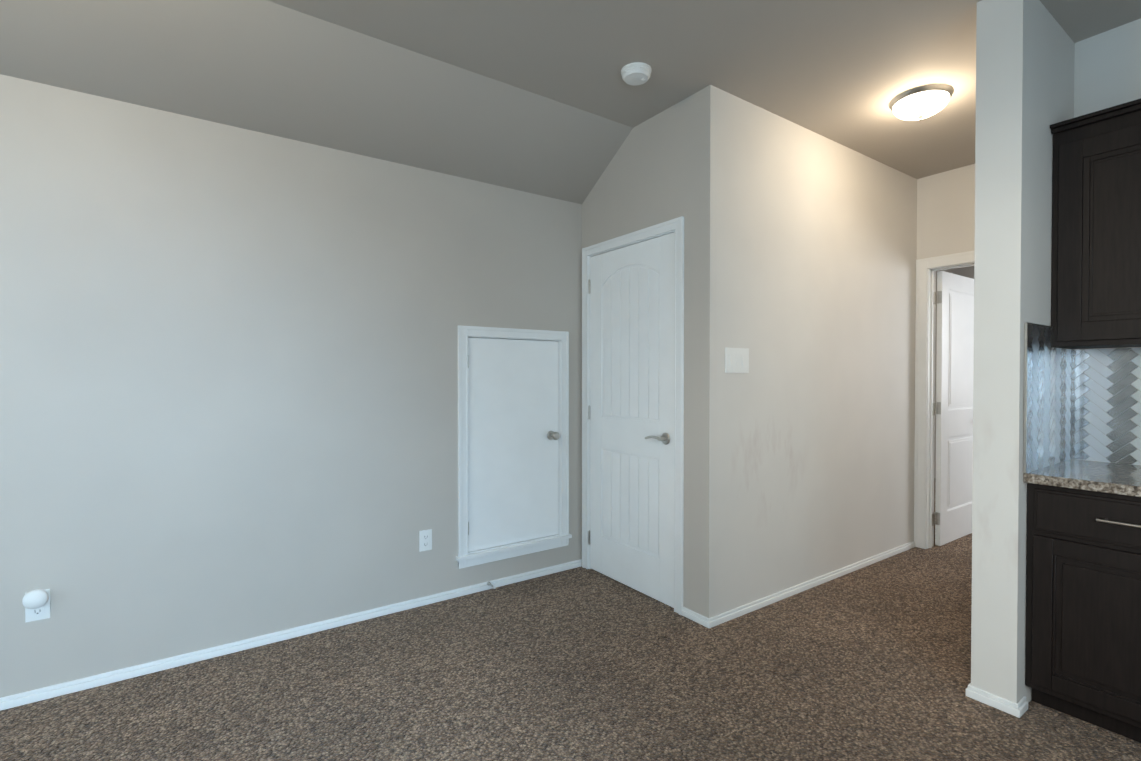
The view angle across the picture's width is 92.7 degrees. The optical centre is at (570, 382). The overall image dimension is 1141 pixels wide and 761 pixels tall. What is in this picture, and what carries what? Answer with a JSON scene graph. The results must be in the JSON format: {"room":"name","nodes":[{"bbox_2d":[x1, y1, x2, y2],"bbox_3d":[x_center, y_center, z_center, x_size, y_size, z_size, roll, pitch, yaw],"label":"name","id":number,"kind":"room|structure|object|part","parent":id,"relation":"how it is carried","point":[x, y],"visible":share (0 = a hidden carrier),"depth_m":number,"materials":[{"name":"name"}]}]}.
{"room":"empty living room","nodes":[
{"label":"empty living room","id":0,"kind":"room"},
{"bbox_2d":[0,0,632,203],"bbox_3d":[-2.366,-1.365,1.657,6.232,0.416,0.630,0,1,-35],"label":"ceiling","id":1,"kind":"structure","parent":0,"point":[267,67],"depth_m":2.41,"materials":[{"name":"paint"}]},
{"bbox_2d":[0,74,951,697],"bbox_3d":[-0.052,-0.135,3.602,12.240,2.719,0.120,0,1,-35],"label":"wall","id":2,"kind":"structure","parent":0,"point":[228,384],"depth_m":2.48,"materials":[{"name":"grey paint"}]},
{"bbox_2d":[22,589,49,622],"bbox_3d":[-2.065,0.863,2.101,0.074,0.128,0.050,0,1,-35],"label":"outlet","id":3,"kind":"object","parent":2,"relation":"attached to","point":[36,603],"visible":1,"depth_m":2.10,"materials":[{"name":"white plastic"}]},
{"bbox_2d":[0,559,581,710],"bbox_3d":[-2.425,1.221,1.875,6.112,0.046,0.014,0,1,-35],"label":"baseboard","id":4,"kind":"structure","parent":2,"relation":"attached to","point":[48,692],"depth_m":2.53,"materials":[{"name":"white wood"}]},
{"bbox_2d":[419,529,431,551],"bbox_3d":[-0.801,0.874,3.011,0.070,0.114,0.009,0,1,-35],"label":"electrical outlet","id":5,"kind":"object","parent":2,"relation":"attached to","point":[425,540],"visible":1,"depth_m":3.01,"materials":[{"name":"white plastic"}]},
{"bbox_2d":[468,337,559,551],"bbox_3d":[-0.328,0.363,3.324,0.643,1.250,0.105,0,1,-35],"label":"access door","id":6,"kind":"structure","parent":2,"relation":"in","point":[513,440],"depth_m":3.33,"materials":[{"name":"white wood"}]},
{"bbox_2d":[456,325,571,568],"bbox_3d":[-0.359,0.370,3.375,0.795,1.395,0.150,0,1,-35],"label":"door frame","id":7,"kind":"structure","parent":2,"relation":"attached to","point":[465,558],"depth_m":3.29,"materials":[{"name":"white wood"}]},
{"bbox_2d":[0,478,1140,760],"bbox_3d":[1.196,1.275,1.837,12.240,0.060,4.470,0,1,-35],"label":"floor","id":8,"kind":"structure","parent":0,"point":[872,662],"depth_m":2.18,"materials":[{"name":"carpet"}]},
{"bbox_2d":[1025,483,1140,742],"bbox_3d":[2.137,0.810,1.975,0.588,0.866,0.620,0,1,-35],"label":"base cabinet","id":9,"kind":"object","parent":8,"relation":"on","point":[1083,611],"visible":0.94,"depth_m":1.91,"materials":[{"name":"brown wood"}]},
{"bbox_2d":[1023,459,1140,496],"bbox_3d":[2.422,0.364,1.541,0.613,0.035,1.650,0,1,-35],"label":"countertop","id":10,"kind":"structure","parent":9,"relation":"on","point":[1113,478],"depth_m":1.99,"materials":[{"name":"stone"}]},
{"bbox_2d":[582,95,691,609],"bbox_3d":[0.401,-0.131,3.256,0.120,2.719,0.966,0,1,-35],"label":"wall","id":11,"kind":"structure","parent":0,"point":[644,180],"depth_m":3.01,"materials":[{"name":"grey paint"}]},
{"bbox_2d":[588,232,674,607],"bbox_3d":[0.336,0.205,3.238,0.090,2.032,0.770,0,1,-35],"label":"door","id":12,"kind":"structure","parent":11,"relation":"in","point":[631,290],"depth_m":3.21,"materials":[{"name":"white wood"}]},
{"bbox_2d":[582,216,683,614],"bbox_3d":[0.386,0.176,3.268,0.136,2.105,0.892,0,1,-35],"label":"door frame","id":13,"kind":"structure","parent":11,"relation":"attached to","point":[676,225],"depth_m":2.91,"materials":[{"name":"white wood"}]},
{"bbox_2d":[267,0,1140,178],"bbox_3d":[1.196,-1.524,1.804,12.240,0.100,4.470,0,1,-35],"label":"ceiling","id":14,"kind":"structure","parent":0,"point":[844,72],"depth_m":2.43,"materials":[{"name":"paint"}]},
{"bbox_2d":[621,62,651,85],"bbox_3d":[0.313,-1.460,2.590,0.144,0.047,0.144,0,1,-35],"label":"smoke detector","id":15,"kind":"object","parent":14,"relation":"attached to","point":[636,73],"visible":1,"depth_m":2.55,"materials":[{"name":"white plastic"}]},
{"bbox_2d":[889,83,953,120],"bbox_3d":[1.826,-1.425,2.837,0.288,0.121,0.288,0,1,-35],"label":"ceiling light","id":16,"kind":"object","parent":14,"relation":"attached to","point":[948,88],"depth_m":2.76,"materials":[{"name":"white glass"}]},
{"bbox_3d":[1.826,-1.423,2.838,0.252,0.070,0.252,0,1,-35],"label":"ceiling light shade","id":17,"kind":"part","parent":16,"relation":"part of","materials":[{"name":"white glass"}]},
{"bbox_2d":[691,85,916,617],"bbox_3d":[1.643,-0.133,3.463,2.392,2.719,0.120,0,1,-35],"label":"wall","id":18,"kind":"structure","parent":0,"point":[804,249],"depth_m":3.14,"materials":[{"name":"paint"}]},
{"bbox_2d":[725,347,748,372],"bbox_3d":[0.875,-0.115,2.846,0.184,0.130,0.010,0,1,-35],"label":"light switch","id":19,"kind":"object","parent":18,"relation":"attached to","point":[736,360],"visible":1,"depth_m":2.84,"materials":[{"name":"white plastic"}]},
{"bbox_2d":[700,541,915,627],"bbox_3d":[1.626,1.204,3.385,2.285,0.046,0.014,0,1,-35],"label":"baseboard","id":20,"kind":"structure","parent":18,"relation":"attached to","point":[721,618],"depth_m":3.17,"materials":[{"name":"white wood"}]},
{"bbox_2d":[917,164,974,259],"bbox_3d":[3.509,-0.126,2.777,0.120,2.719,3.144,0,1,-35],"label":"wall","id":21,"kind":"structure","parent":0,"point":[946,213],"depth_m":3.86,"materials":[{"name":"paint"}]},
{"bbox_2d":[914,250,974,548],"bbox_3d":[2.875,0.162,3.687,0.152,2.123,0.928,0,1,-35],"label":"door frame","id":22,"kind":"structure","parent":21,"relation":"attached to","point":[927,269],"depth_m":3.99,"materials":[{"name":"white wood"}]},
{"bbox_2d":[934,271,973,545],"bbox_3d":[3.046,0.193,4.223,0.774,2.032,0.100,0,1,-35],"label":"hall door","id":23,"kind":"structure","parent":21,"relation":"in","point":[954,405],"depth_m":4.15,"materials":[{"name":"white wood"}]},
{"bbox_2d":[952,266,973,278],"bbox_3d":[6.160,-0.154,5.296,0.120,2.719,4.230,0,1,-35],"label":"wall","id":24,"kind":"structure","parent":0,"point":[968,271],"depth_m":6.86,"materials":[{"name":"paint"}]},
{"bbox_2d":[971,0,1074,702],"bbox_3d":[2.396,-0.124,2.615,1.889,2.719,0.145,0,1,-35],"label":"wall column","id":25,"kind":"structure","parent":0,"point":[1025,54],"depth_m":2.08,"materials":[{"name":"paint"}]},
{"bbox_2d":[965,683,995,704],"bbox_3d":[2.344,1.212,2.695,1.903,0.046,0.060,0,1,-35],"label":"baseboard","id":26,"kind":"structure","parent":25,"relation":"attached to","point":[975,693],"depth_m":2.12,"materials":[{"name":"white wood"}]},
{"bbox_2d":[1071,18,1140,464],"bbox_3d":[2.557,-0.110,1.415,0.775,2.719,2.005,0,1,-35],"label":"wall","id":27,"kind":"structure","parent":0,"point":[1107,69],"depth_m":2.29,"materials":[{"name":"paint"}]},
{"bbox_2d":[1023,322,1140,472],"bbox_3d":[2.423,0.064,1.538,0.612,0.563,1.650,0,1,-35],"label":"backsplash","id":28,"kind":"structure","parent":27,"relation":"attached to","point":[1083,404],"depth_m":2.26,"materials":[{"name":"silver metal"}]},
{"bbox_2d":[1050,98,1140,348],"bbox_3d":[2.228,-0.587,2.065,0.318,0.890,0.550,0,1,-35],"label":"upper cabinet","id":29,"kind":"object","parent":27,"relation":"attached to","point":[1096,248],"visible":0.94,"depth_m":2.08,"materials":[{"name":"brown wood"}]}
]}

